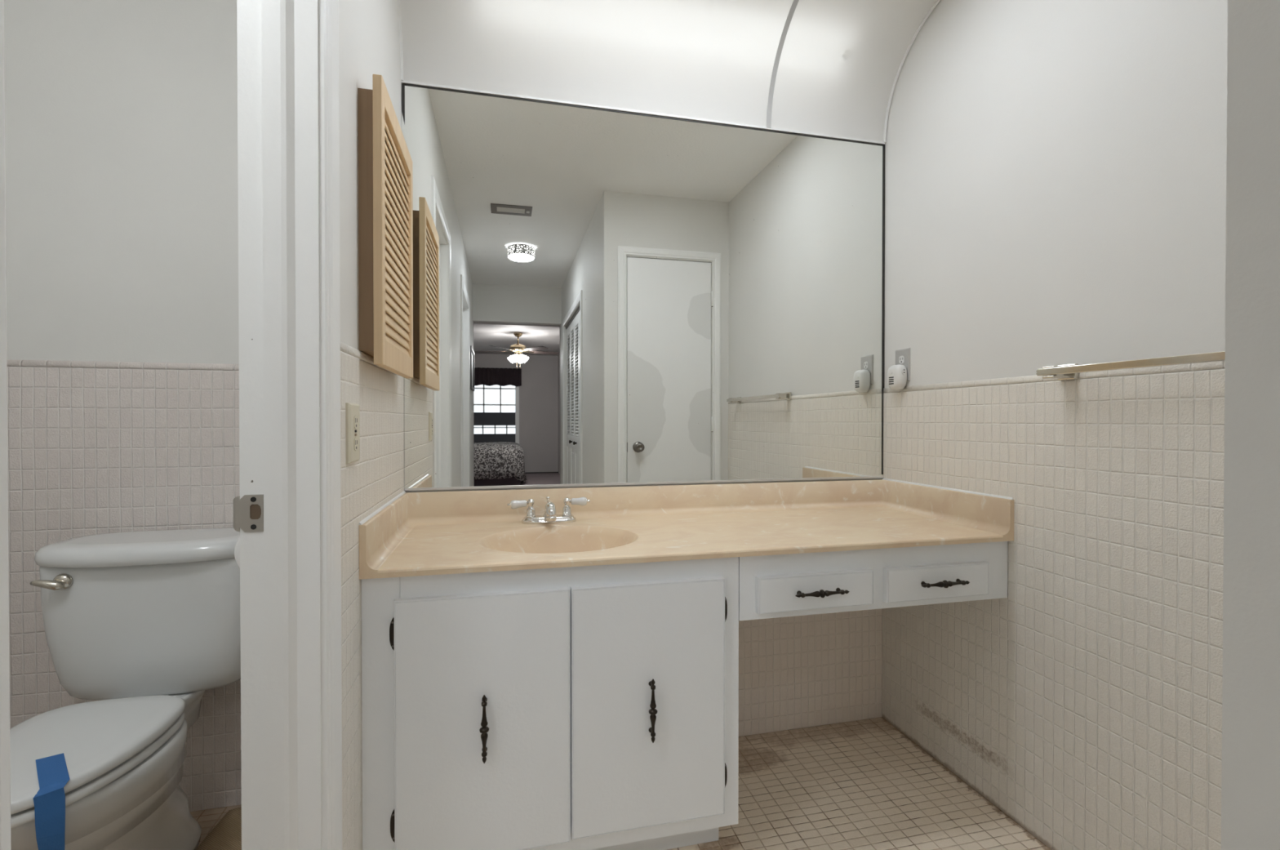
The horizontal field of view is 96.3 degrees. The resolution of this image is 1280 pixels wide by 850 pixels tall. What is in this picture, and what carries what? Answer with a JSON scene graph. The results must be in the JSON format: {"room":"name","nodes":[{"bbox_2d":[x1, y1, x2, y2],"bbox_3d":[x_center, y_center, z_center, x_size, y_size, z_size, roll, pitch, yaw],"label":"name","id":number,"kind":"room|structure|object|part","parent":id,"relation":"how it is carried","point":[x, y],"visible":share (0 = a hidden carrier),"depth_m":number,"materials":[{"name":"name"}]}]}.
{"room":"bathroom","nodes":[
{"label":"bathroom","id":0,"kind":"room"},
{"bbox_2d":[338,0,404,849],"bbox_3d":[-0.287,-0.126,-0.303,0.120,2.430,4.126,0,0,-13],"label":"wall","id":1,"kind":"structure","parent":0,"point":[369,40],"depth_m":1.17,"materials":[{"name":"paint"}]},
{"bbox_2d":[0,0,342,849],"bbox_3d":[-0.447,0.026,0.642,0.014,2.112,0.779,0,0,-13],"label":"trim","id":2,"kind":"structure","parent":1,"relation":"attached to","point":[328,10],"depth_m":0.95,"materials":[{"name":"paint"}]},
{"bbox_2d":[234,537,239,568],"bbox_3d":[-0.743,0.247,1.167,0.107,0.107,0.138,0,0,-13],"label":"toilet paper roll","id":3,"kind":"object","parent":1,"relation":"attached to","point":[237,550],"visible":0.03,"depth_m":1.11,"materials":[{"name":"white"}]},
{"bbox_2d":[236,0,321,849],"bbox_3d":[-0.510,0.058,0.627,0.116,2.048,0.651,0,0,-13],"label":"trim","id":4,"kind":"structure","parent":1,"relation":"attached to","point":[278,126],"depth_m":0.92,"materials":[{"name":"paint"}]},
{"bbox_2d":[233,494,263,532],"bbox_3d":[-0.627,0.141,0.916,0.045,0.060,0.006,0,0,-6],"label":"strike plate","id":5,"kind":"object","parent":4,"relation":"attached to","point":[248,510],"visible":1,"depth_m":0.92,"materials":[{"name":"silver metal"}]},
{"bbox_2d":[345,402,359,463],"bbox_3d":[-0.558,0.015,1.118,0.010,0.115,0.073,0,0,-13],"label":"wall outlet","id":6,"kind":"object","parent":1,"relation":"attached to","point":[352,410],"visible":1,"depth_m":1.10,"materials":[{"name":"beige plastic"}]},
{"bbox_2d":[353,414,357,428],"bbox_3d":[-0.554,-0.006,1.119,0.002,0.027,0.025,0,0,-13],"label":"receptacle","id":7,"kind":"object","parent":6,"relation":"attached to","point":[355,416],"depth_m":1.11,"materials":[{"name":"beige plastic"}]},
{"bbox_2d":[354,436,357,450],"bbox_3d":[-0.554,0.037,1.119,0.002,0.027,0.025,0,0,-13],"label":"receptacle","id":8,"kind":"object","parent":6,"relation":"attached to","point":[355,437],"depth_m":1.12,"materials":[{"name":"beige plastic"}]},
{"bbox_2d":[358,74,413,378],"bbox_3d":[-0.608,-0.428,1.388,0.049,0.602,0.412,0,0,-13],"label":"upper cabinet","id":9,"kind":"object","parent":1,"relation":"attached to","point":[385,179],"visible":1,"depth_m":1.23,"materials":[{"name":"brown wood"}]},
{"bbox_3d":[-0.601,-0.431,1.389,0.002,0.504,0.362,0,0,-13],"label":"panel","id":10,"kind":"part","parent":9,"relation":"part of","materials":[{"name":"brown wood"}]},
{"bbox_2d":[396,0,403,80],"bbox_3d":[-0.666,-1.187,1.536,0.006,0.334,0.334,0,0,-13],"label":"trim","id":11,"kind":"structure","parent":1,"relation":"attached to","point":[397,1],"depth_m":1.68,"materials":[{"name":"paint"}]},
{"bbox_2d":[4,0,882,811],"bbox_3d":[-0.443,-0.143,1.862,3.200,2.430,0.171,0,0,-13],"label":"wall","id":12,"kind":"structure","parent":0,"point":[122,188],"depth_m":1.56,"materials":[{"name":"paint"}]},
{"bbox_2d":[399,0,793,126],"bbox_3d":[-0.094,-1.188,1.672,1.183,0.335,0.335,0,0,-13],"label":"panel","id":13,"kind":"object","parent":12,"relation":"attached to","point":[711,60],"visible":1,"depth_m":1.79,"materials":[{"name":"white paint"}]},
{"bbox_2d":[400,80,884,144],"bbox_3d":[0.089,-1.021,1.894,1.641,0.006,0.012,0,0,-13],"label":"trim","id":14,"kind":"structure","parent":12,"relation":"attached to","point":[403,81],"depth_m":1.86,"materials":[{"name":"metal"}]},
{"bbox_2d":[401,83,884,490],"bbox_3d":[0.091,-0.411,1.900,1.644,1.212,0.010,0,0,-13],"label":"wall mirror","id":15,"kind":"object","parent":12,"relation":"attached to","point":[602,296],"visible":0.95,"depth_m":1.87,"materials":[{"name":"clear glass"}]},
{"bbox_2d":[766,0,799,128],"bbox_3d":[0.481,-1.189,1.809,0.016,0.334,0.334,0,0,-13],"label":"trim","id":16,"kind":"structure","parent":12,"relation":"attached to","point":[794,4],"depth_m":1.91,"materials":[{"name":"grey"}]},
{"bbox_2d":[771,0,937,142],"bbox_3d":[0.704,-1.190,1.862,0.458,0.335,0.335,0,0,-13],"label":"panel","id":17,"kind":"object","parent":12,"relation":"attached to","point":[840,60],"visible":1,"depth_m":1.95,"materials":[{"name":"white paint"}]},
{"bbox_2d":[190,716,1051,849],"bbox_3d":[0.034,1.138,-0.132,3.200,0.100,4.290,0,0,-13],"label":"floor","id":18,"kind":"structure","parent":0,"point":[859,784],"depth_m":1.63,"materials":[{"name":"tile"}]},
{"bbox_2d":[9,527,240,849],"bbox_3d":[-1.163,0.680,1.254,0.485,0.794,0.677,0,0,-13],"label":"toilet","id":19,"kind":"object","parent":18,"relation":"on","point":[140,624],"visible":0.85,"depth_m":1.34,"materials":[{"name":"white ceramic"}]},
{"bbox_2d":[33,752,69,849],"bbox_3d":[-1.056,0.699,1.030,0.135,0.158,0.044,0,1,45],"label":"tape","id":20,"kind":"object","parent":19,"relation":"attached to","point":[49,802],"visible":1,"depth_m":0.99,"materials":[{"name":"blue"}]},
{"bbox_3d":[-1.349,0.363,1.313,0.066,0.037,0.030,0,0,-13],"label":"flush lever","id":21,"kind":"part","parent":19,"relation":"part of","materials":[{"name":"silver metal"}]},
{"bbox_3d":[-1.131,0.661,1.120,0.302,0.020,0.398,0,0,-13],"label":"seat","id":22,"kind":"part","parent":19,"relation":"part of","materials":[{"name":"white ceramic"}]},
{"bbox_3d":[-1.132,0.634,1.120,0.304,0.025,0.403,0,0,-13],"label":"lid","id":23,"kind":"part","parent":19,"relation":"part of","materials":[{"name":"white ceramic"}]},
{"bbox_3d":[-1.212,0.305,1.456,0.485,0.048,0.254,0,0,-13],"label":"tank lid","id":24,"kind":"part","parent":19,"relation":"part of","materials":[{"name":"white ceramic"}]},
{"bbox_3d":[-1.214,0.497,1.465,0.456,0.339,0.205,0,0,-13],"label":"tank","id":25,"kind":"part","parent":19,"relation":"part of","materials":[{"name":"white ceramic"}]},
{"bbox_2d":[195,806,241,849],"bbox_3d":[-0.912,1.065,1.308,0.330,0.029,0.651,0,0,-13],"label":"floor mat","id":26,"kind":"object","parent":18,"relation":"on","point":[226,834],"visible":0.2,"depth_m":1.49,"materials":[{"name":"brown fabric"}]},
{"bbox_2d":[361,556,738,849],"bbox_3d":[-0.227,0.694,1.531,0.844,0.759,0.579,0,0,-13],"label":"vanity cabinet","id":27,"kind":"object","parent":18,"relation":"on","point":[584,707],"visible":0.99,"depth_m":1.27,"materials":[{"name":"paint"}]},
{"bbox_3d":[-0.336,0.651,1.247,0.367,0.568,0.018,0,0,-13],"label":"door","id":28,"kind":"part","parent":27,"relation":"part of","materials":[{"name":"paint"}]},
{"bbox_3d":[-0.332,0.647,1.224,0.020,0.147,0.030,0,0,-13],"label":"handle","id":29,"kind":"part","parent":27,"relation":"part of","materials":[{"name":"black metal"}]},
{"bbox_3d":[0.023,0.648,1.333,0.365,0.564,0.018,0,0,-13],"label":"door","id":30,"kind":"part","parent":27,"relation":"part of","materials":[{"name":"paint"}]},
{"bbox_3d":[0.029,0.651,1.309,0.020,0.147,0.030,0,0,-13],"label":"handle","id":31,"kind":"part","parent":27,"relation":"part of","materials":[{"name":"black metal"}]},
{"bbox_2d":[359,479,1013,579],"bbox_3d":[0.155,0.322,1.635,1.636,0.240,0.554,0,0,-13],"label":"countertop","id":32,"kind":"structure","parent":27,"relation":"on","point":[424,533],"depth_m":1.65,"materials":[{"name":"stone"}]},
{"bbox_2d":[506,496,590,524],"bbox_3d":[-0.270,0.259,1.716,0.249,0.074,0.133,0,0,-13],"label":"faucet","id":33,"kind":"object","parent":32,"relation":"on","point":[549,516],"visible":1,"depth_m":1.72,"materials":[{"name":"silver metal"}]},
{"bbox_3d":[-0.365,0.238,1.722,0.049,0.026,0.026,0,0,-23],"label":"lever handle","id":34,"kind":"part","parent":33,"relation":"part of","materials":[{"name":"white ceramic"}]},
{"bbox_3d":[-0.278,0.286,1.748,0.165,0.018,0.067,0,0,-13],"label":"plate","id":35,"kind":"part","parent":33,"relation":"part of","materials":[{"name":"silver metal"}]},
{"bbox_3d":[-0.268,0.259,1.708,0.035,0.060,0.117,0,0,-13],"label":"spout","id":36,"kind":"part","parent":33,"relation":"part of","materials":[{"name":"silver metal"}]},
{"bbox_3d":[-0.188,0.235,1.763,0.048,0.026,0.026,0,0,-4],"label":"lever handle","id":37,"kind":"part","parent":33,"relation":"part of","materials":[{"name":"white ceramic"}]},
{"bbox_2d":[359,477,1013,524],"bbox_3d":[0.155,0.200,1.635,1.637,0.006,0.548,0,0,-13],"label":"trim","id":38,"kind":"structure","parent":32,"relation":"on","point":[395,498],"depth_m":1.64,"materials":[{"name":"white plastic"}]},
{"bbox_2d":[738,541,1008,620],"bbox_3d":[0.577,0.394,1.686,0.790,0.160,0.513,0,0,-13],"label":"drawer unit","id":39,"kind":"object","parent":32,"relation":"attached to","point":[792,584],"visible":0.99,"depth_m":1.47,"materials":[{"name":"paint"}]},
{"bbox_3d":[0.439,0.414,1.429,0.316,0.088,0.018,0,0,-13],"label":"drawer","id":40,"kind":"part","parent":39,"relation":"part of","materials":[{"name":"paint"}]},
{"bbox_3d":[0.446,0.413,1.407,0.147,0.020,0.030,0,0,-13],"label":"handle","id":41,"kind":"part","parent":39,"relation":"part of","materials":[{"name":"black metal"}]},
{"bbox_3d":[0.784,0.413,1.512,0.314,0.088,0.018,0,0,-13],"label":"drawer","id":42,"kind":"part","parent":39,"relation":"part of","materials":[{"name":"paint"}]},
{"bbox_3d":[0.791,0.412,1.489,0.147,0.020,0.030,0,0,-13],"label":"handle","id":43,"kind":"part","parent":39,"relation":"part of","materials":[{"name":"black metal"}]},
{"bbox_2d":[882,0,1227,849],"bbox_3d":[1.486,-0.129,0.119,0.254,2.430,4.126,0,0,-13],"label":"wall","id":44,"kind":"structure","parent":0,"point":[1055,170],"depth_m":1.40,"materials":[{"name":"paint"}]},
{"bbox_2d":[895,347,910,381],"bbox_3d":[0.911,-0.207,1.992,0.007,0.112,0.074,0,0,-13],"label":"wall outlet","id":45,"kind":"object","parent":44,"relation":"attached to","point":[902,356],"visible":0.5,"depth_m":1.98,"materials":[{"name":"grey metal"}]},
{"bbox_2d":[887,364,906,389],"bbox_3d":[0.889,-0.165,1.986,0.039,0.087,0.070,0,0,-13],"label":"air freshener","id":46,"kind":"object","parent":45,"relation":"attached to","point":[896,374],"visible":1,"depth_m":1.96,"materials":[{"name":"white plastic"}]},
{"bbox_2d":[901,368,906,374],"bbox_3d":[0.900,-0.182,1.954,0.017,0.022,0.002,0,0,-13],"label":"socket","id":47,"kind":"object","parent":46,"relation":"attached to","point":[903,370],"depth_m":1.95,"materials":[{"name":"white plastic"}]},
{"bbox_2d":[898,355,904,363],"bbox_3d":[0.909,-0.227,1.992,0.002,0.027,0.025,0,0,-13],"label":"receptacle","id":48,"kind":"object","parent":45,"relation":"attached to","point":[901,358],"depth_m":1.99,"materials":[{"name":"white plastic"}]},
{"bbox_2d":[883,0,940,142],"bbox_3d":[0.924,-1.190,1.914,0.006,0.334,0.334,0,0,-13],"label":"trim","id":49,"kind":"structure","parent":44,"relation":"attached to","point":[937,1],"depth_m":1.99,"materials":[{"name":"paint"}]},
{"bbox_2d":[1035,351,1225,380],"bbox_3d":[1.087,-0.127,1.101,0.069,0.038,0.658,0,0,-13],"label":"towel bar","id":50,"kind":"object","parent":44,"relation":"attached to","point":[1065,371],"visible":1,"depth_m":1.21,"materials":[{"name":"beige metal"}]},
{"bbox_2d":[1221,0,1279,849],"bbox_3d":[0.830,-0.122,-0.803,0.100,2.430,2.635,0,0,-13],"label":"door frame","id":51,"kind":"structure","parent":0,"point":[1251,673],"depth_m":0.45,"materials":[{"name":"paint"}]}
]}

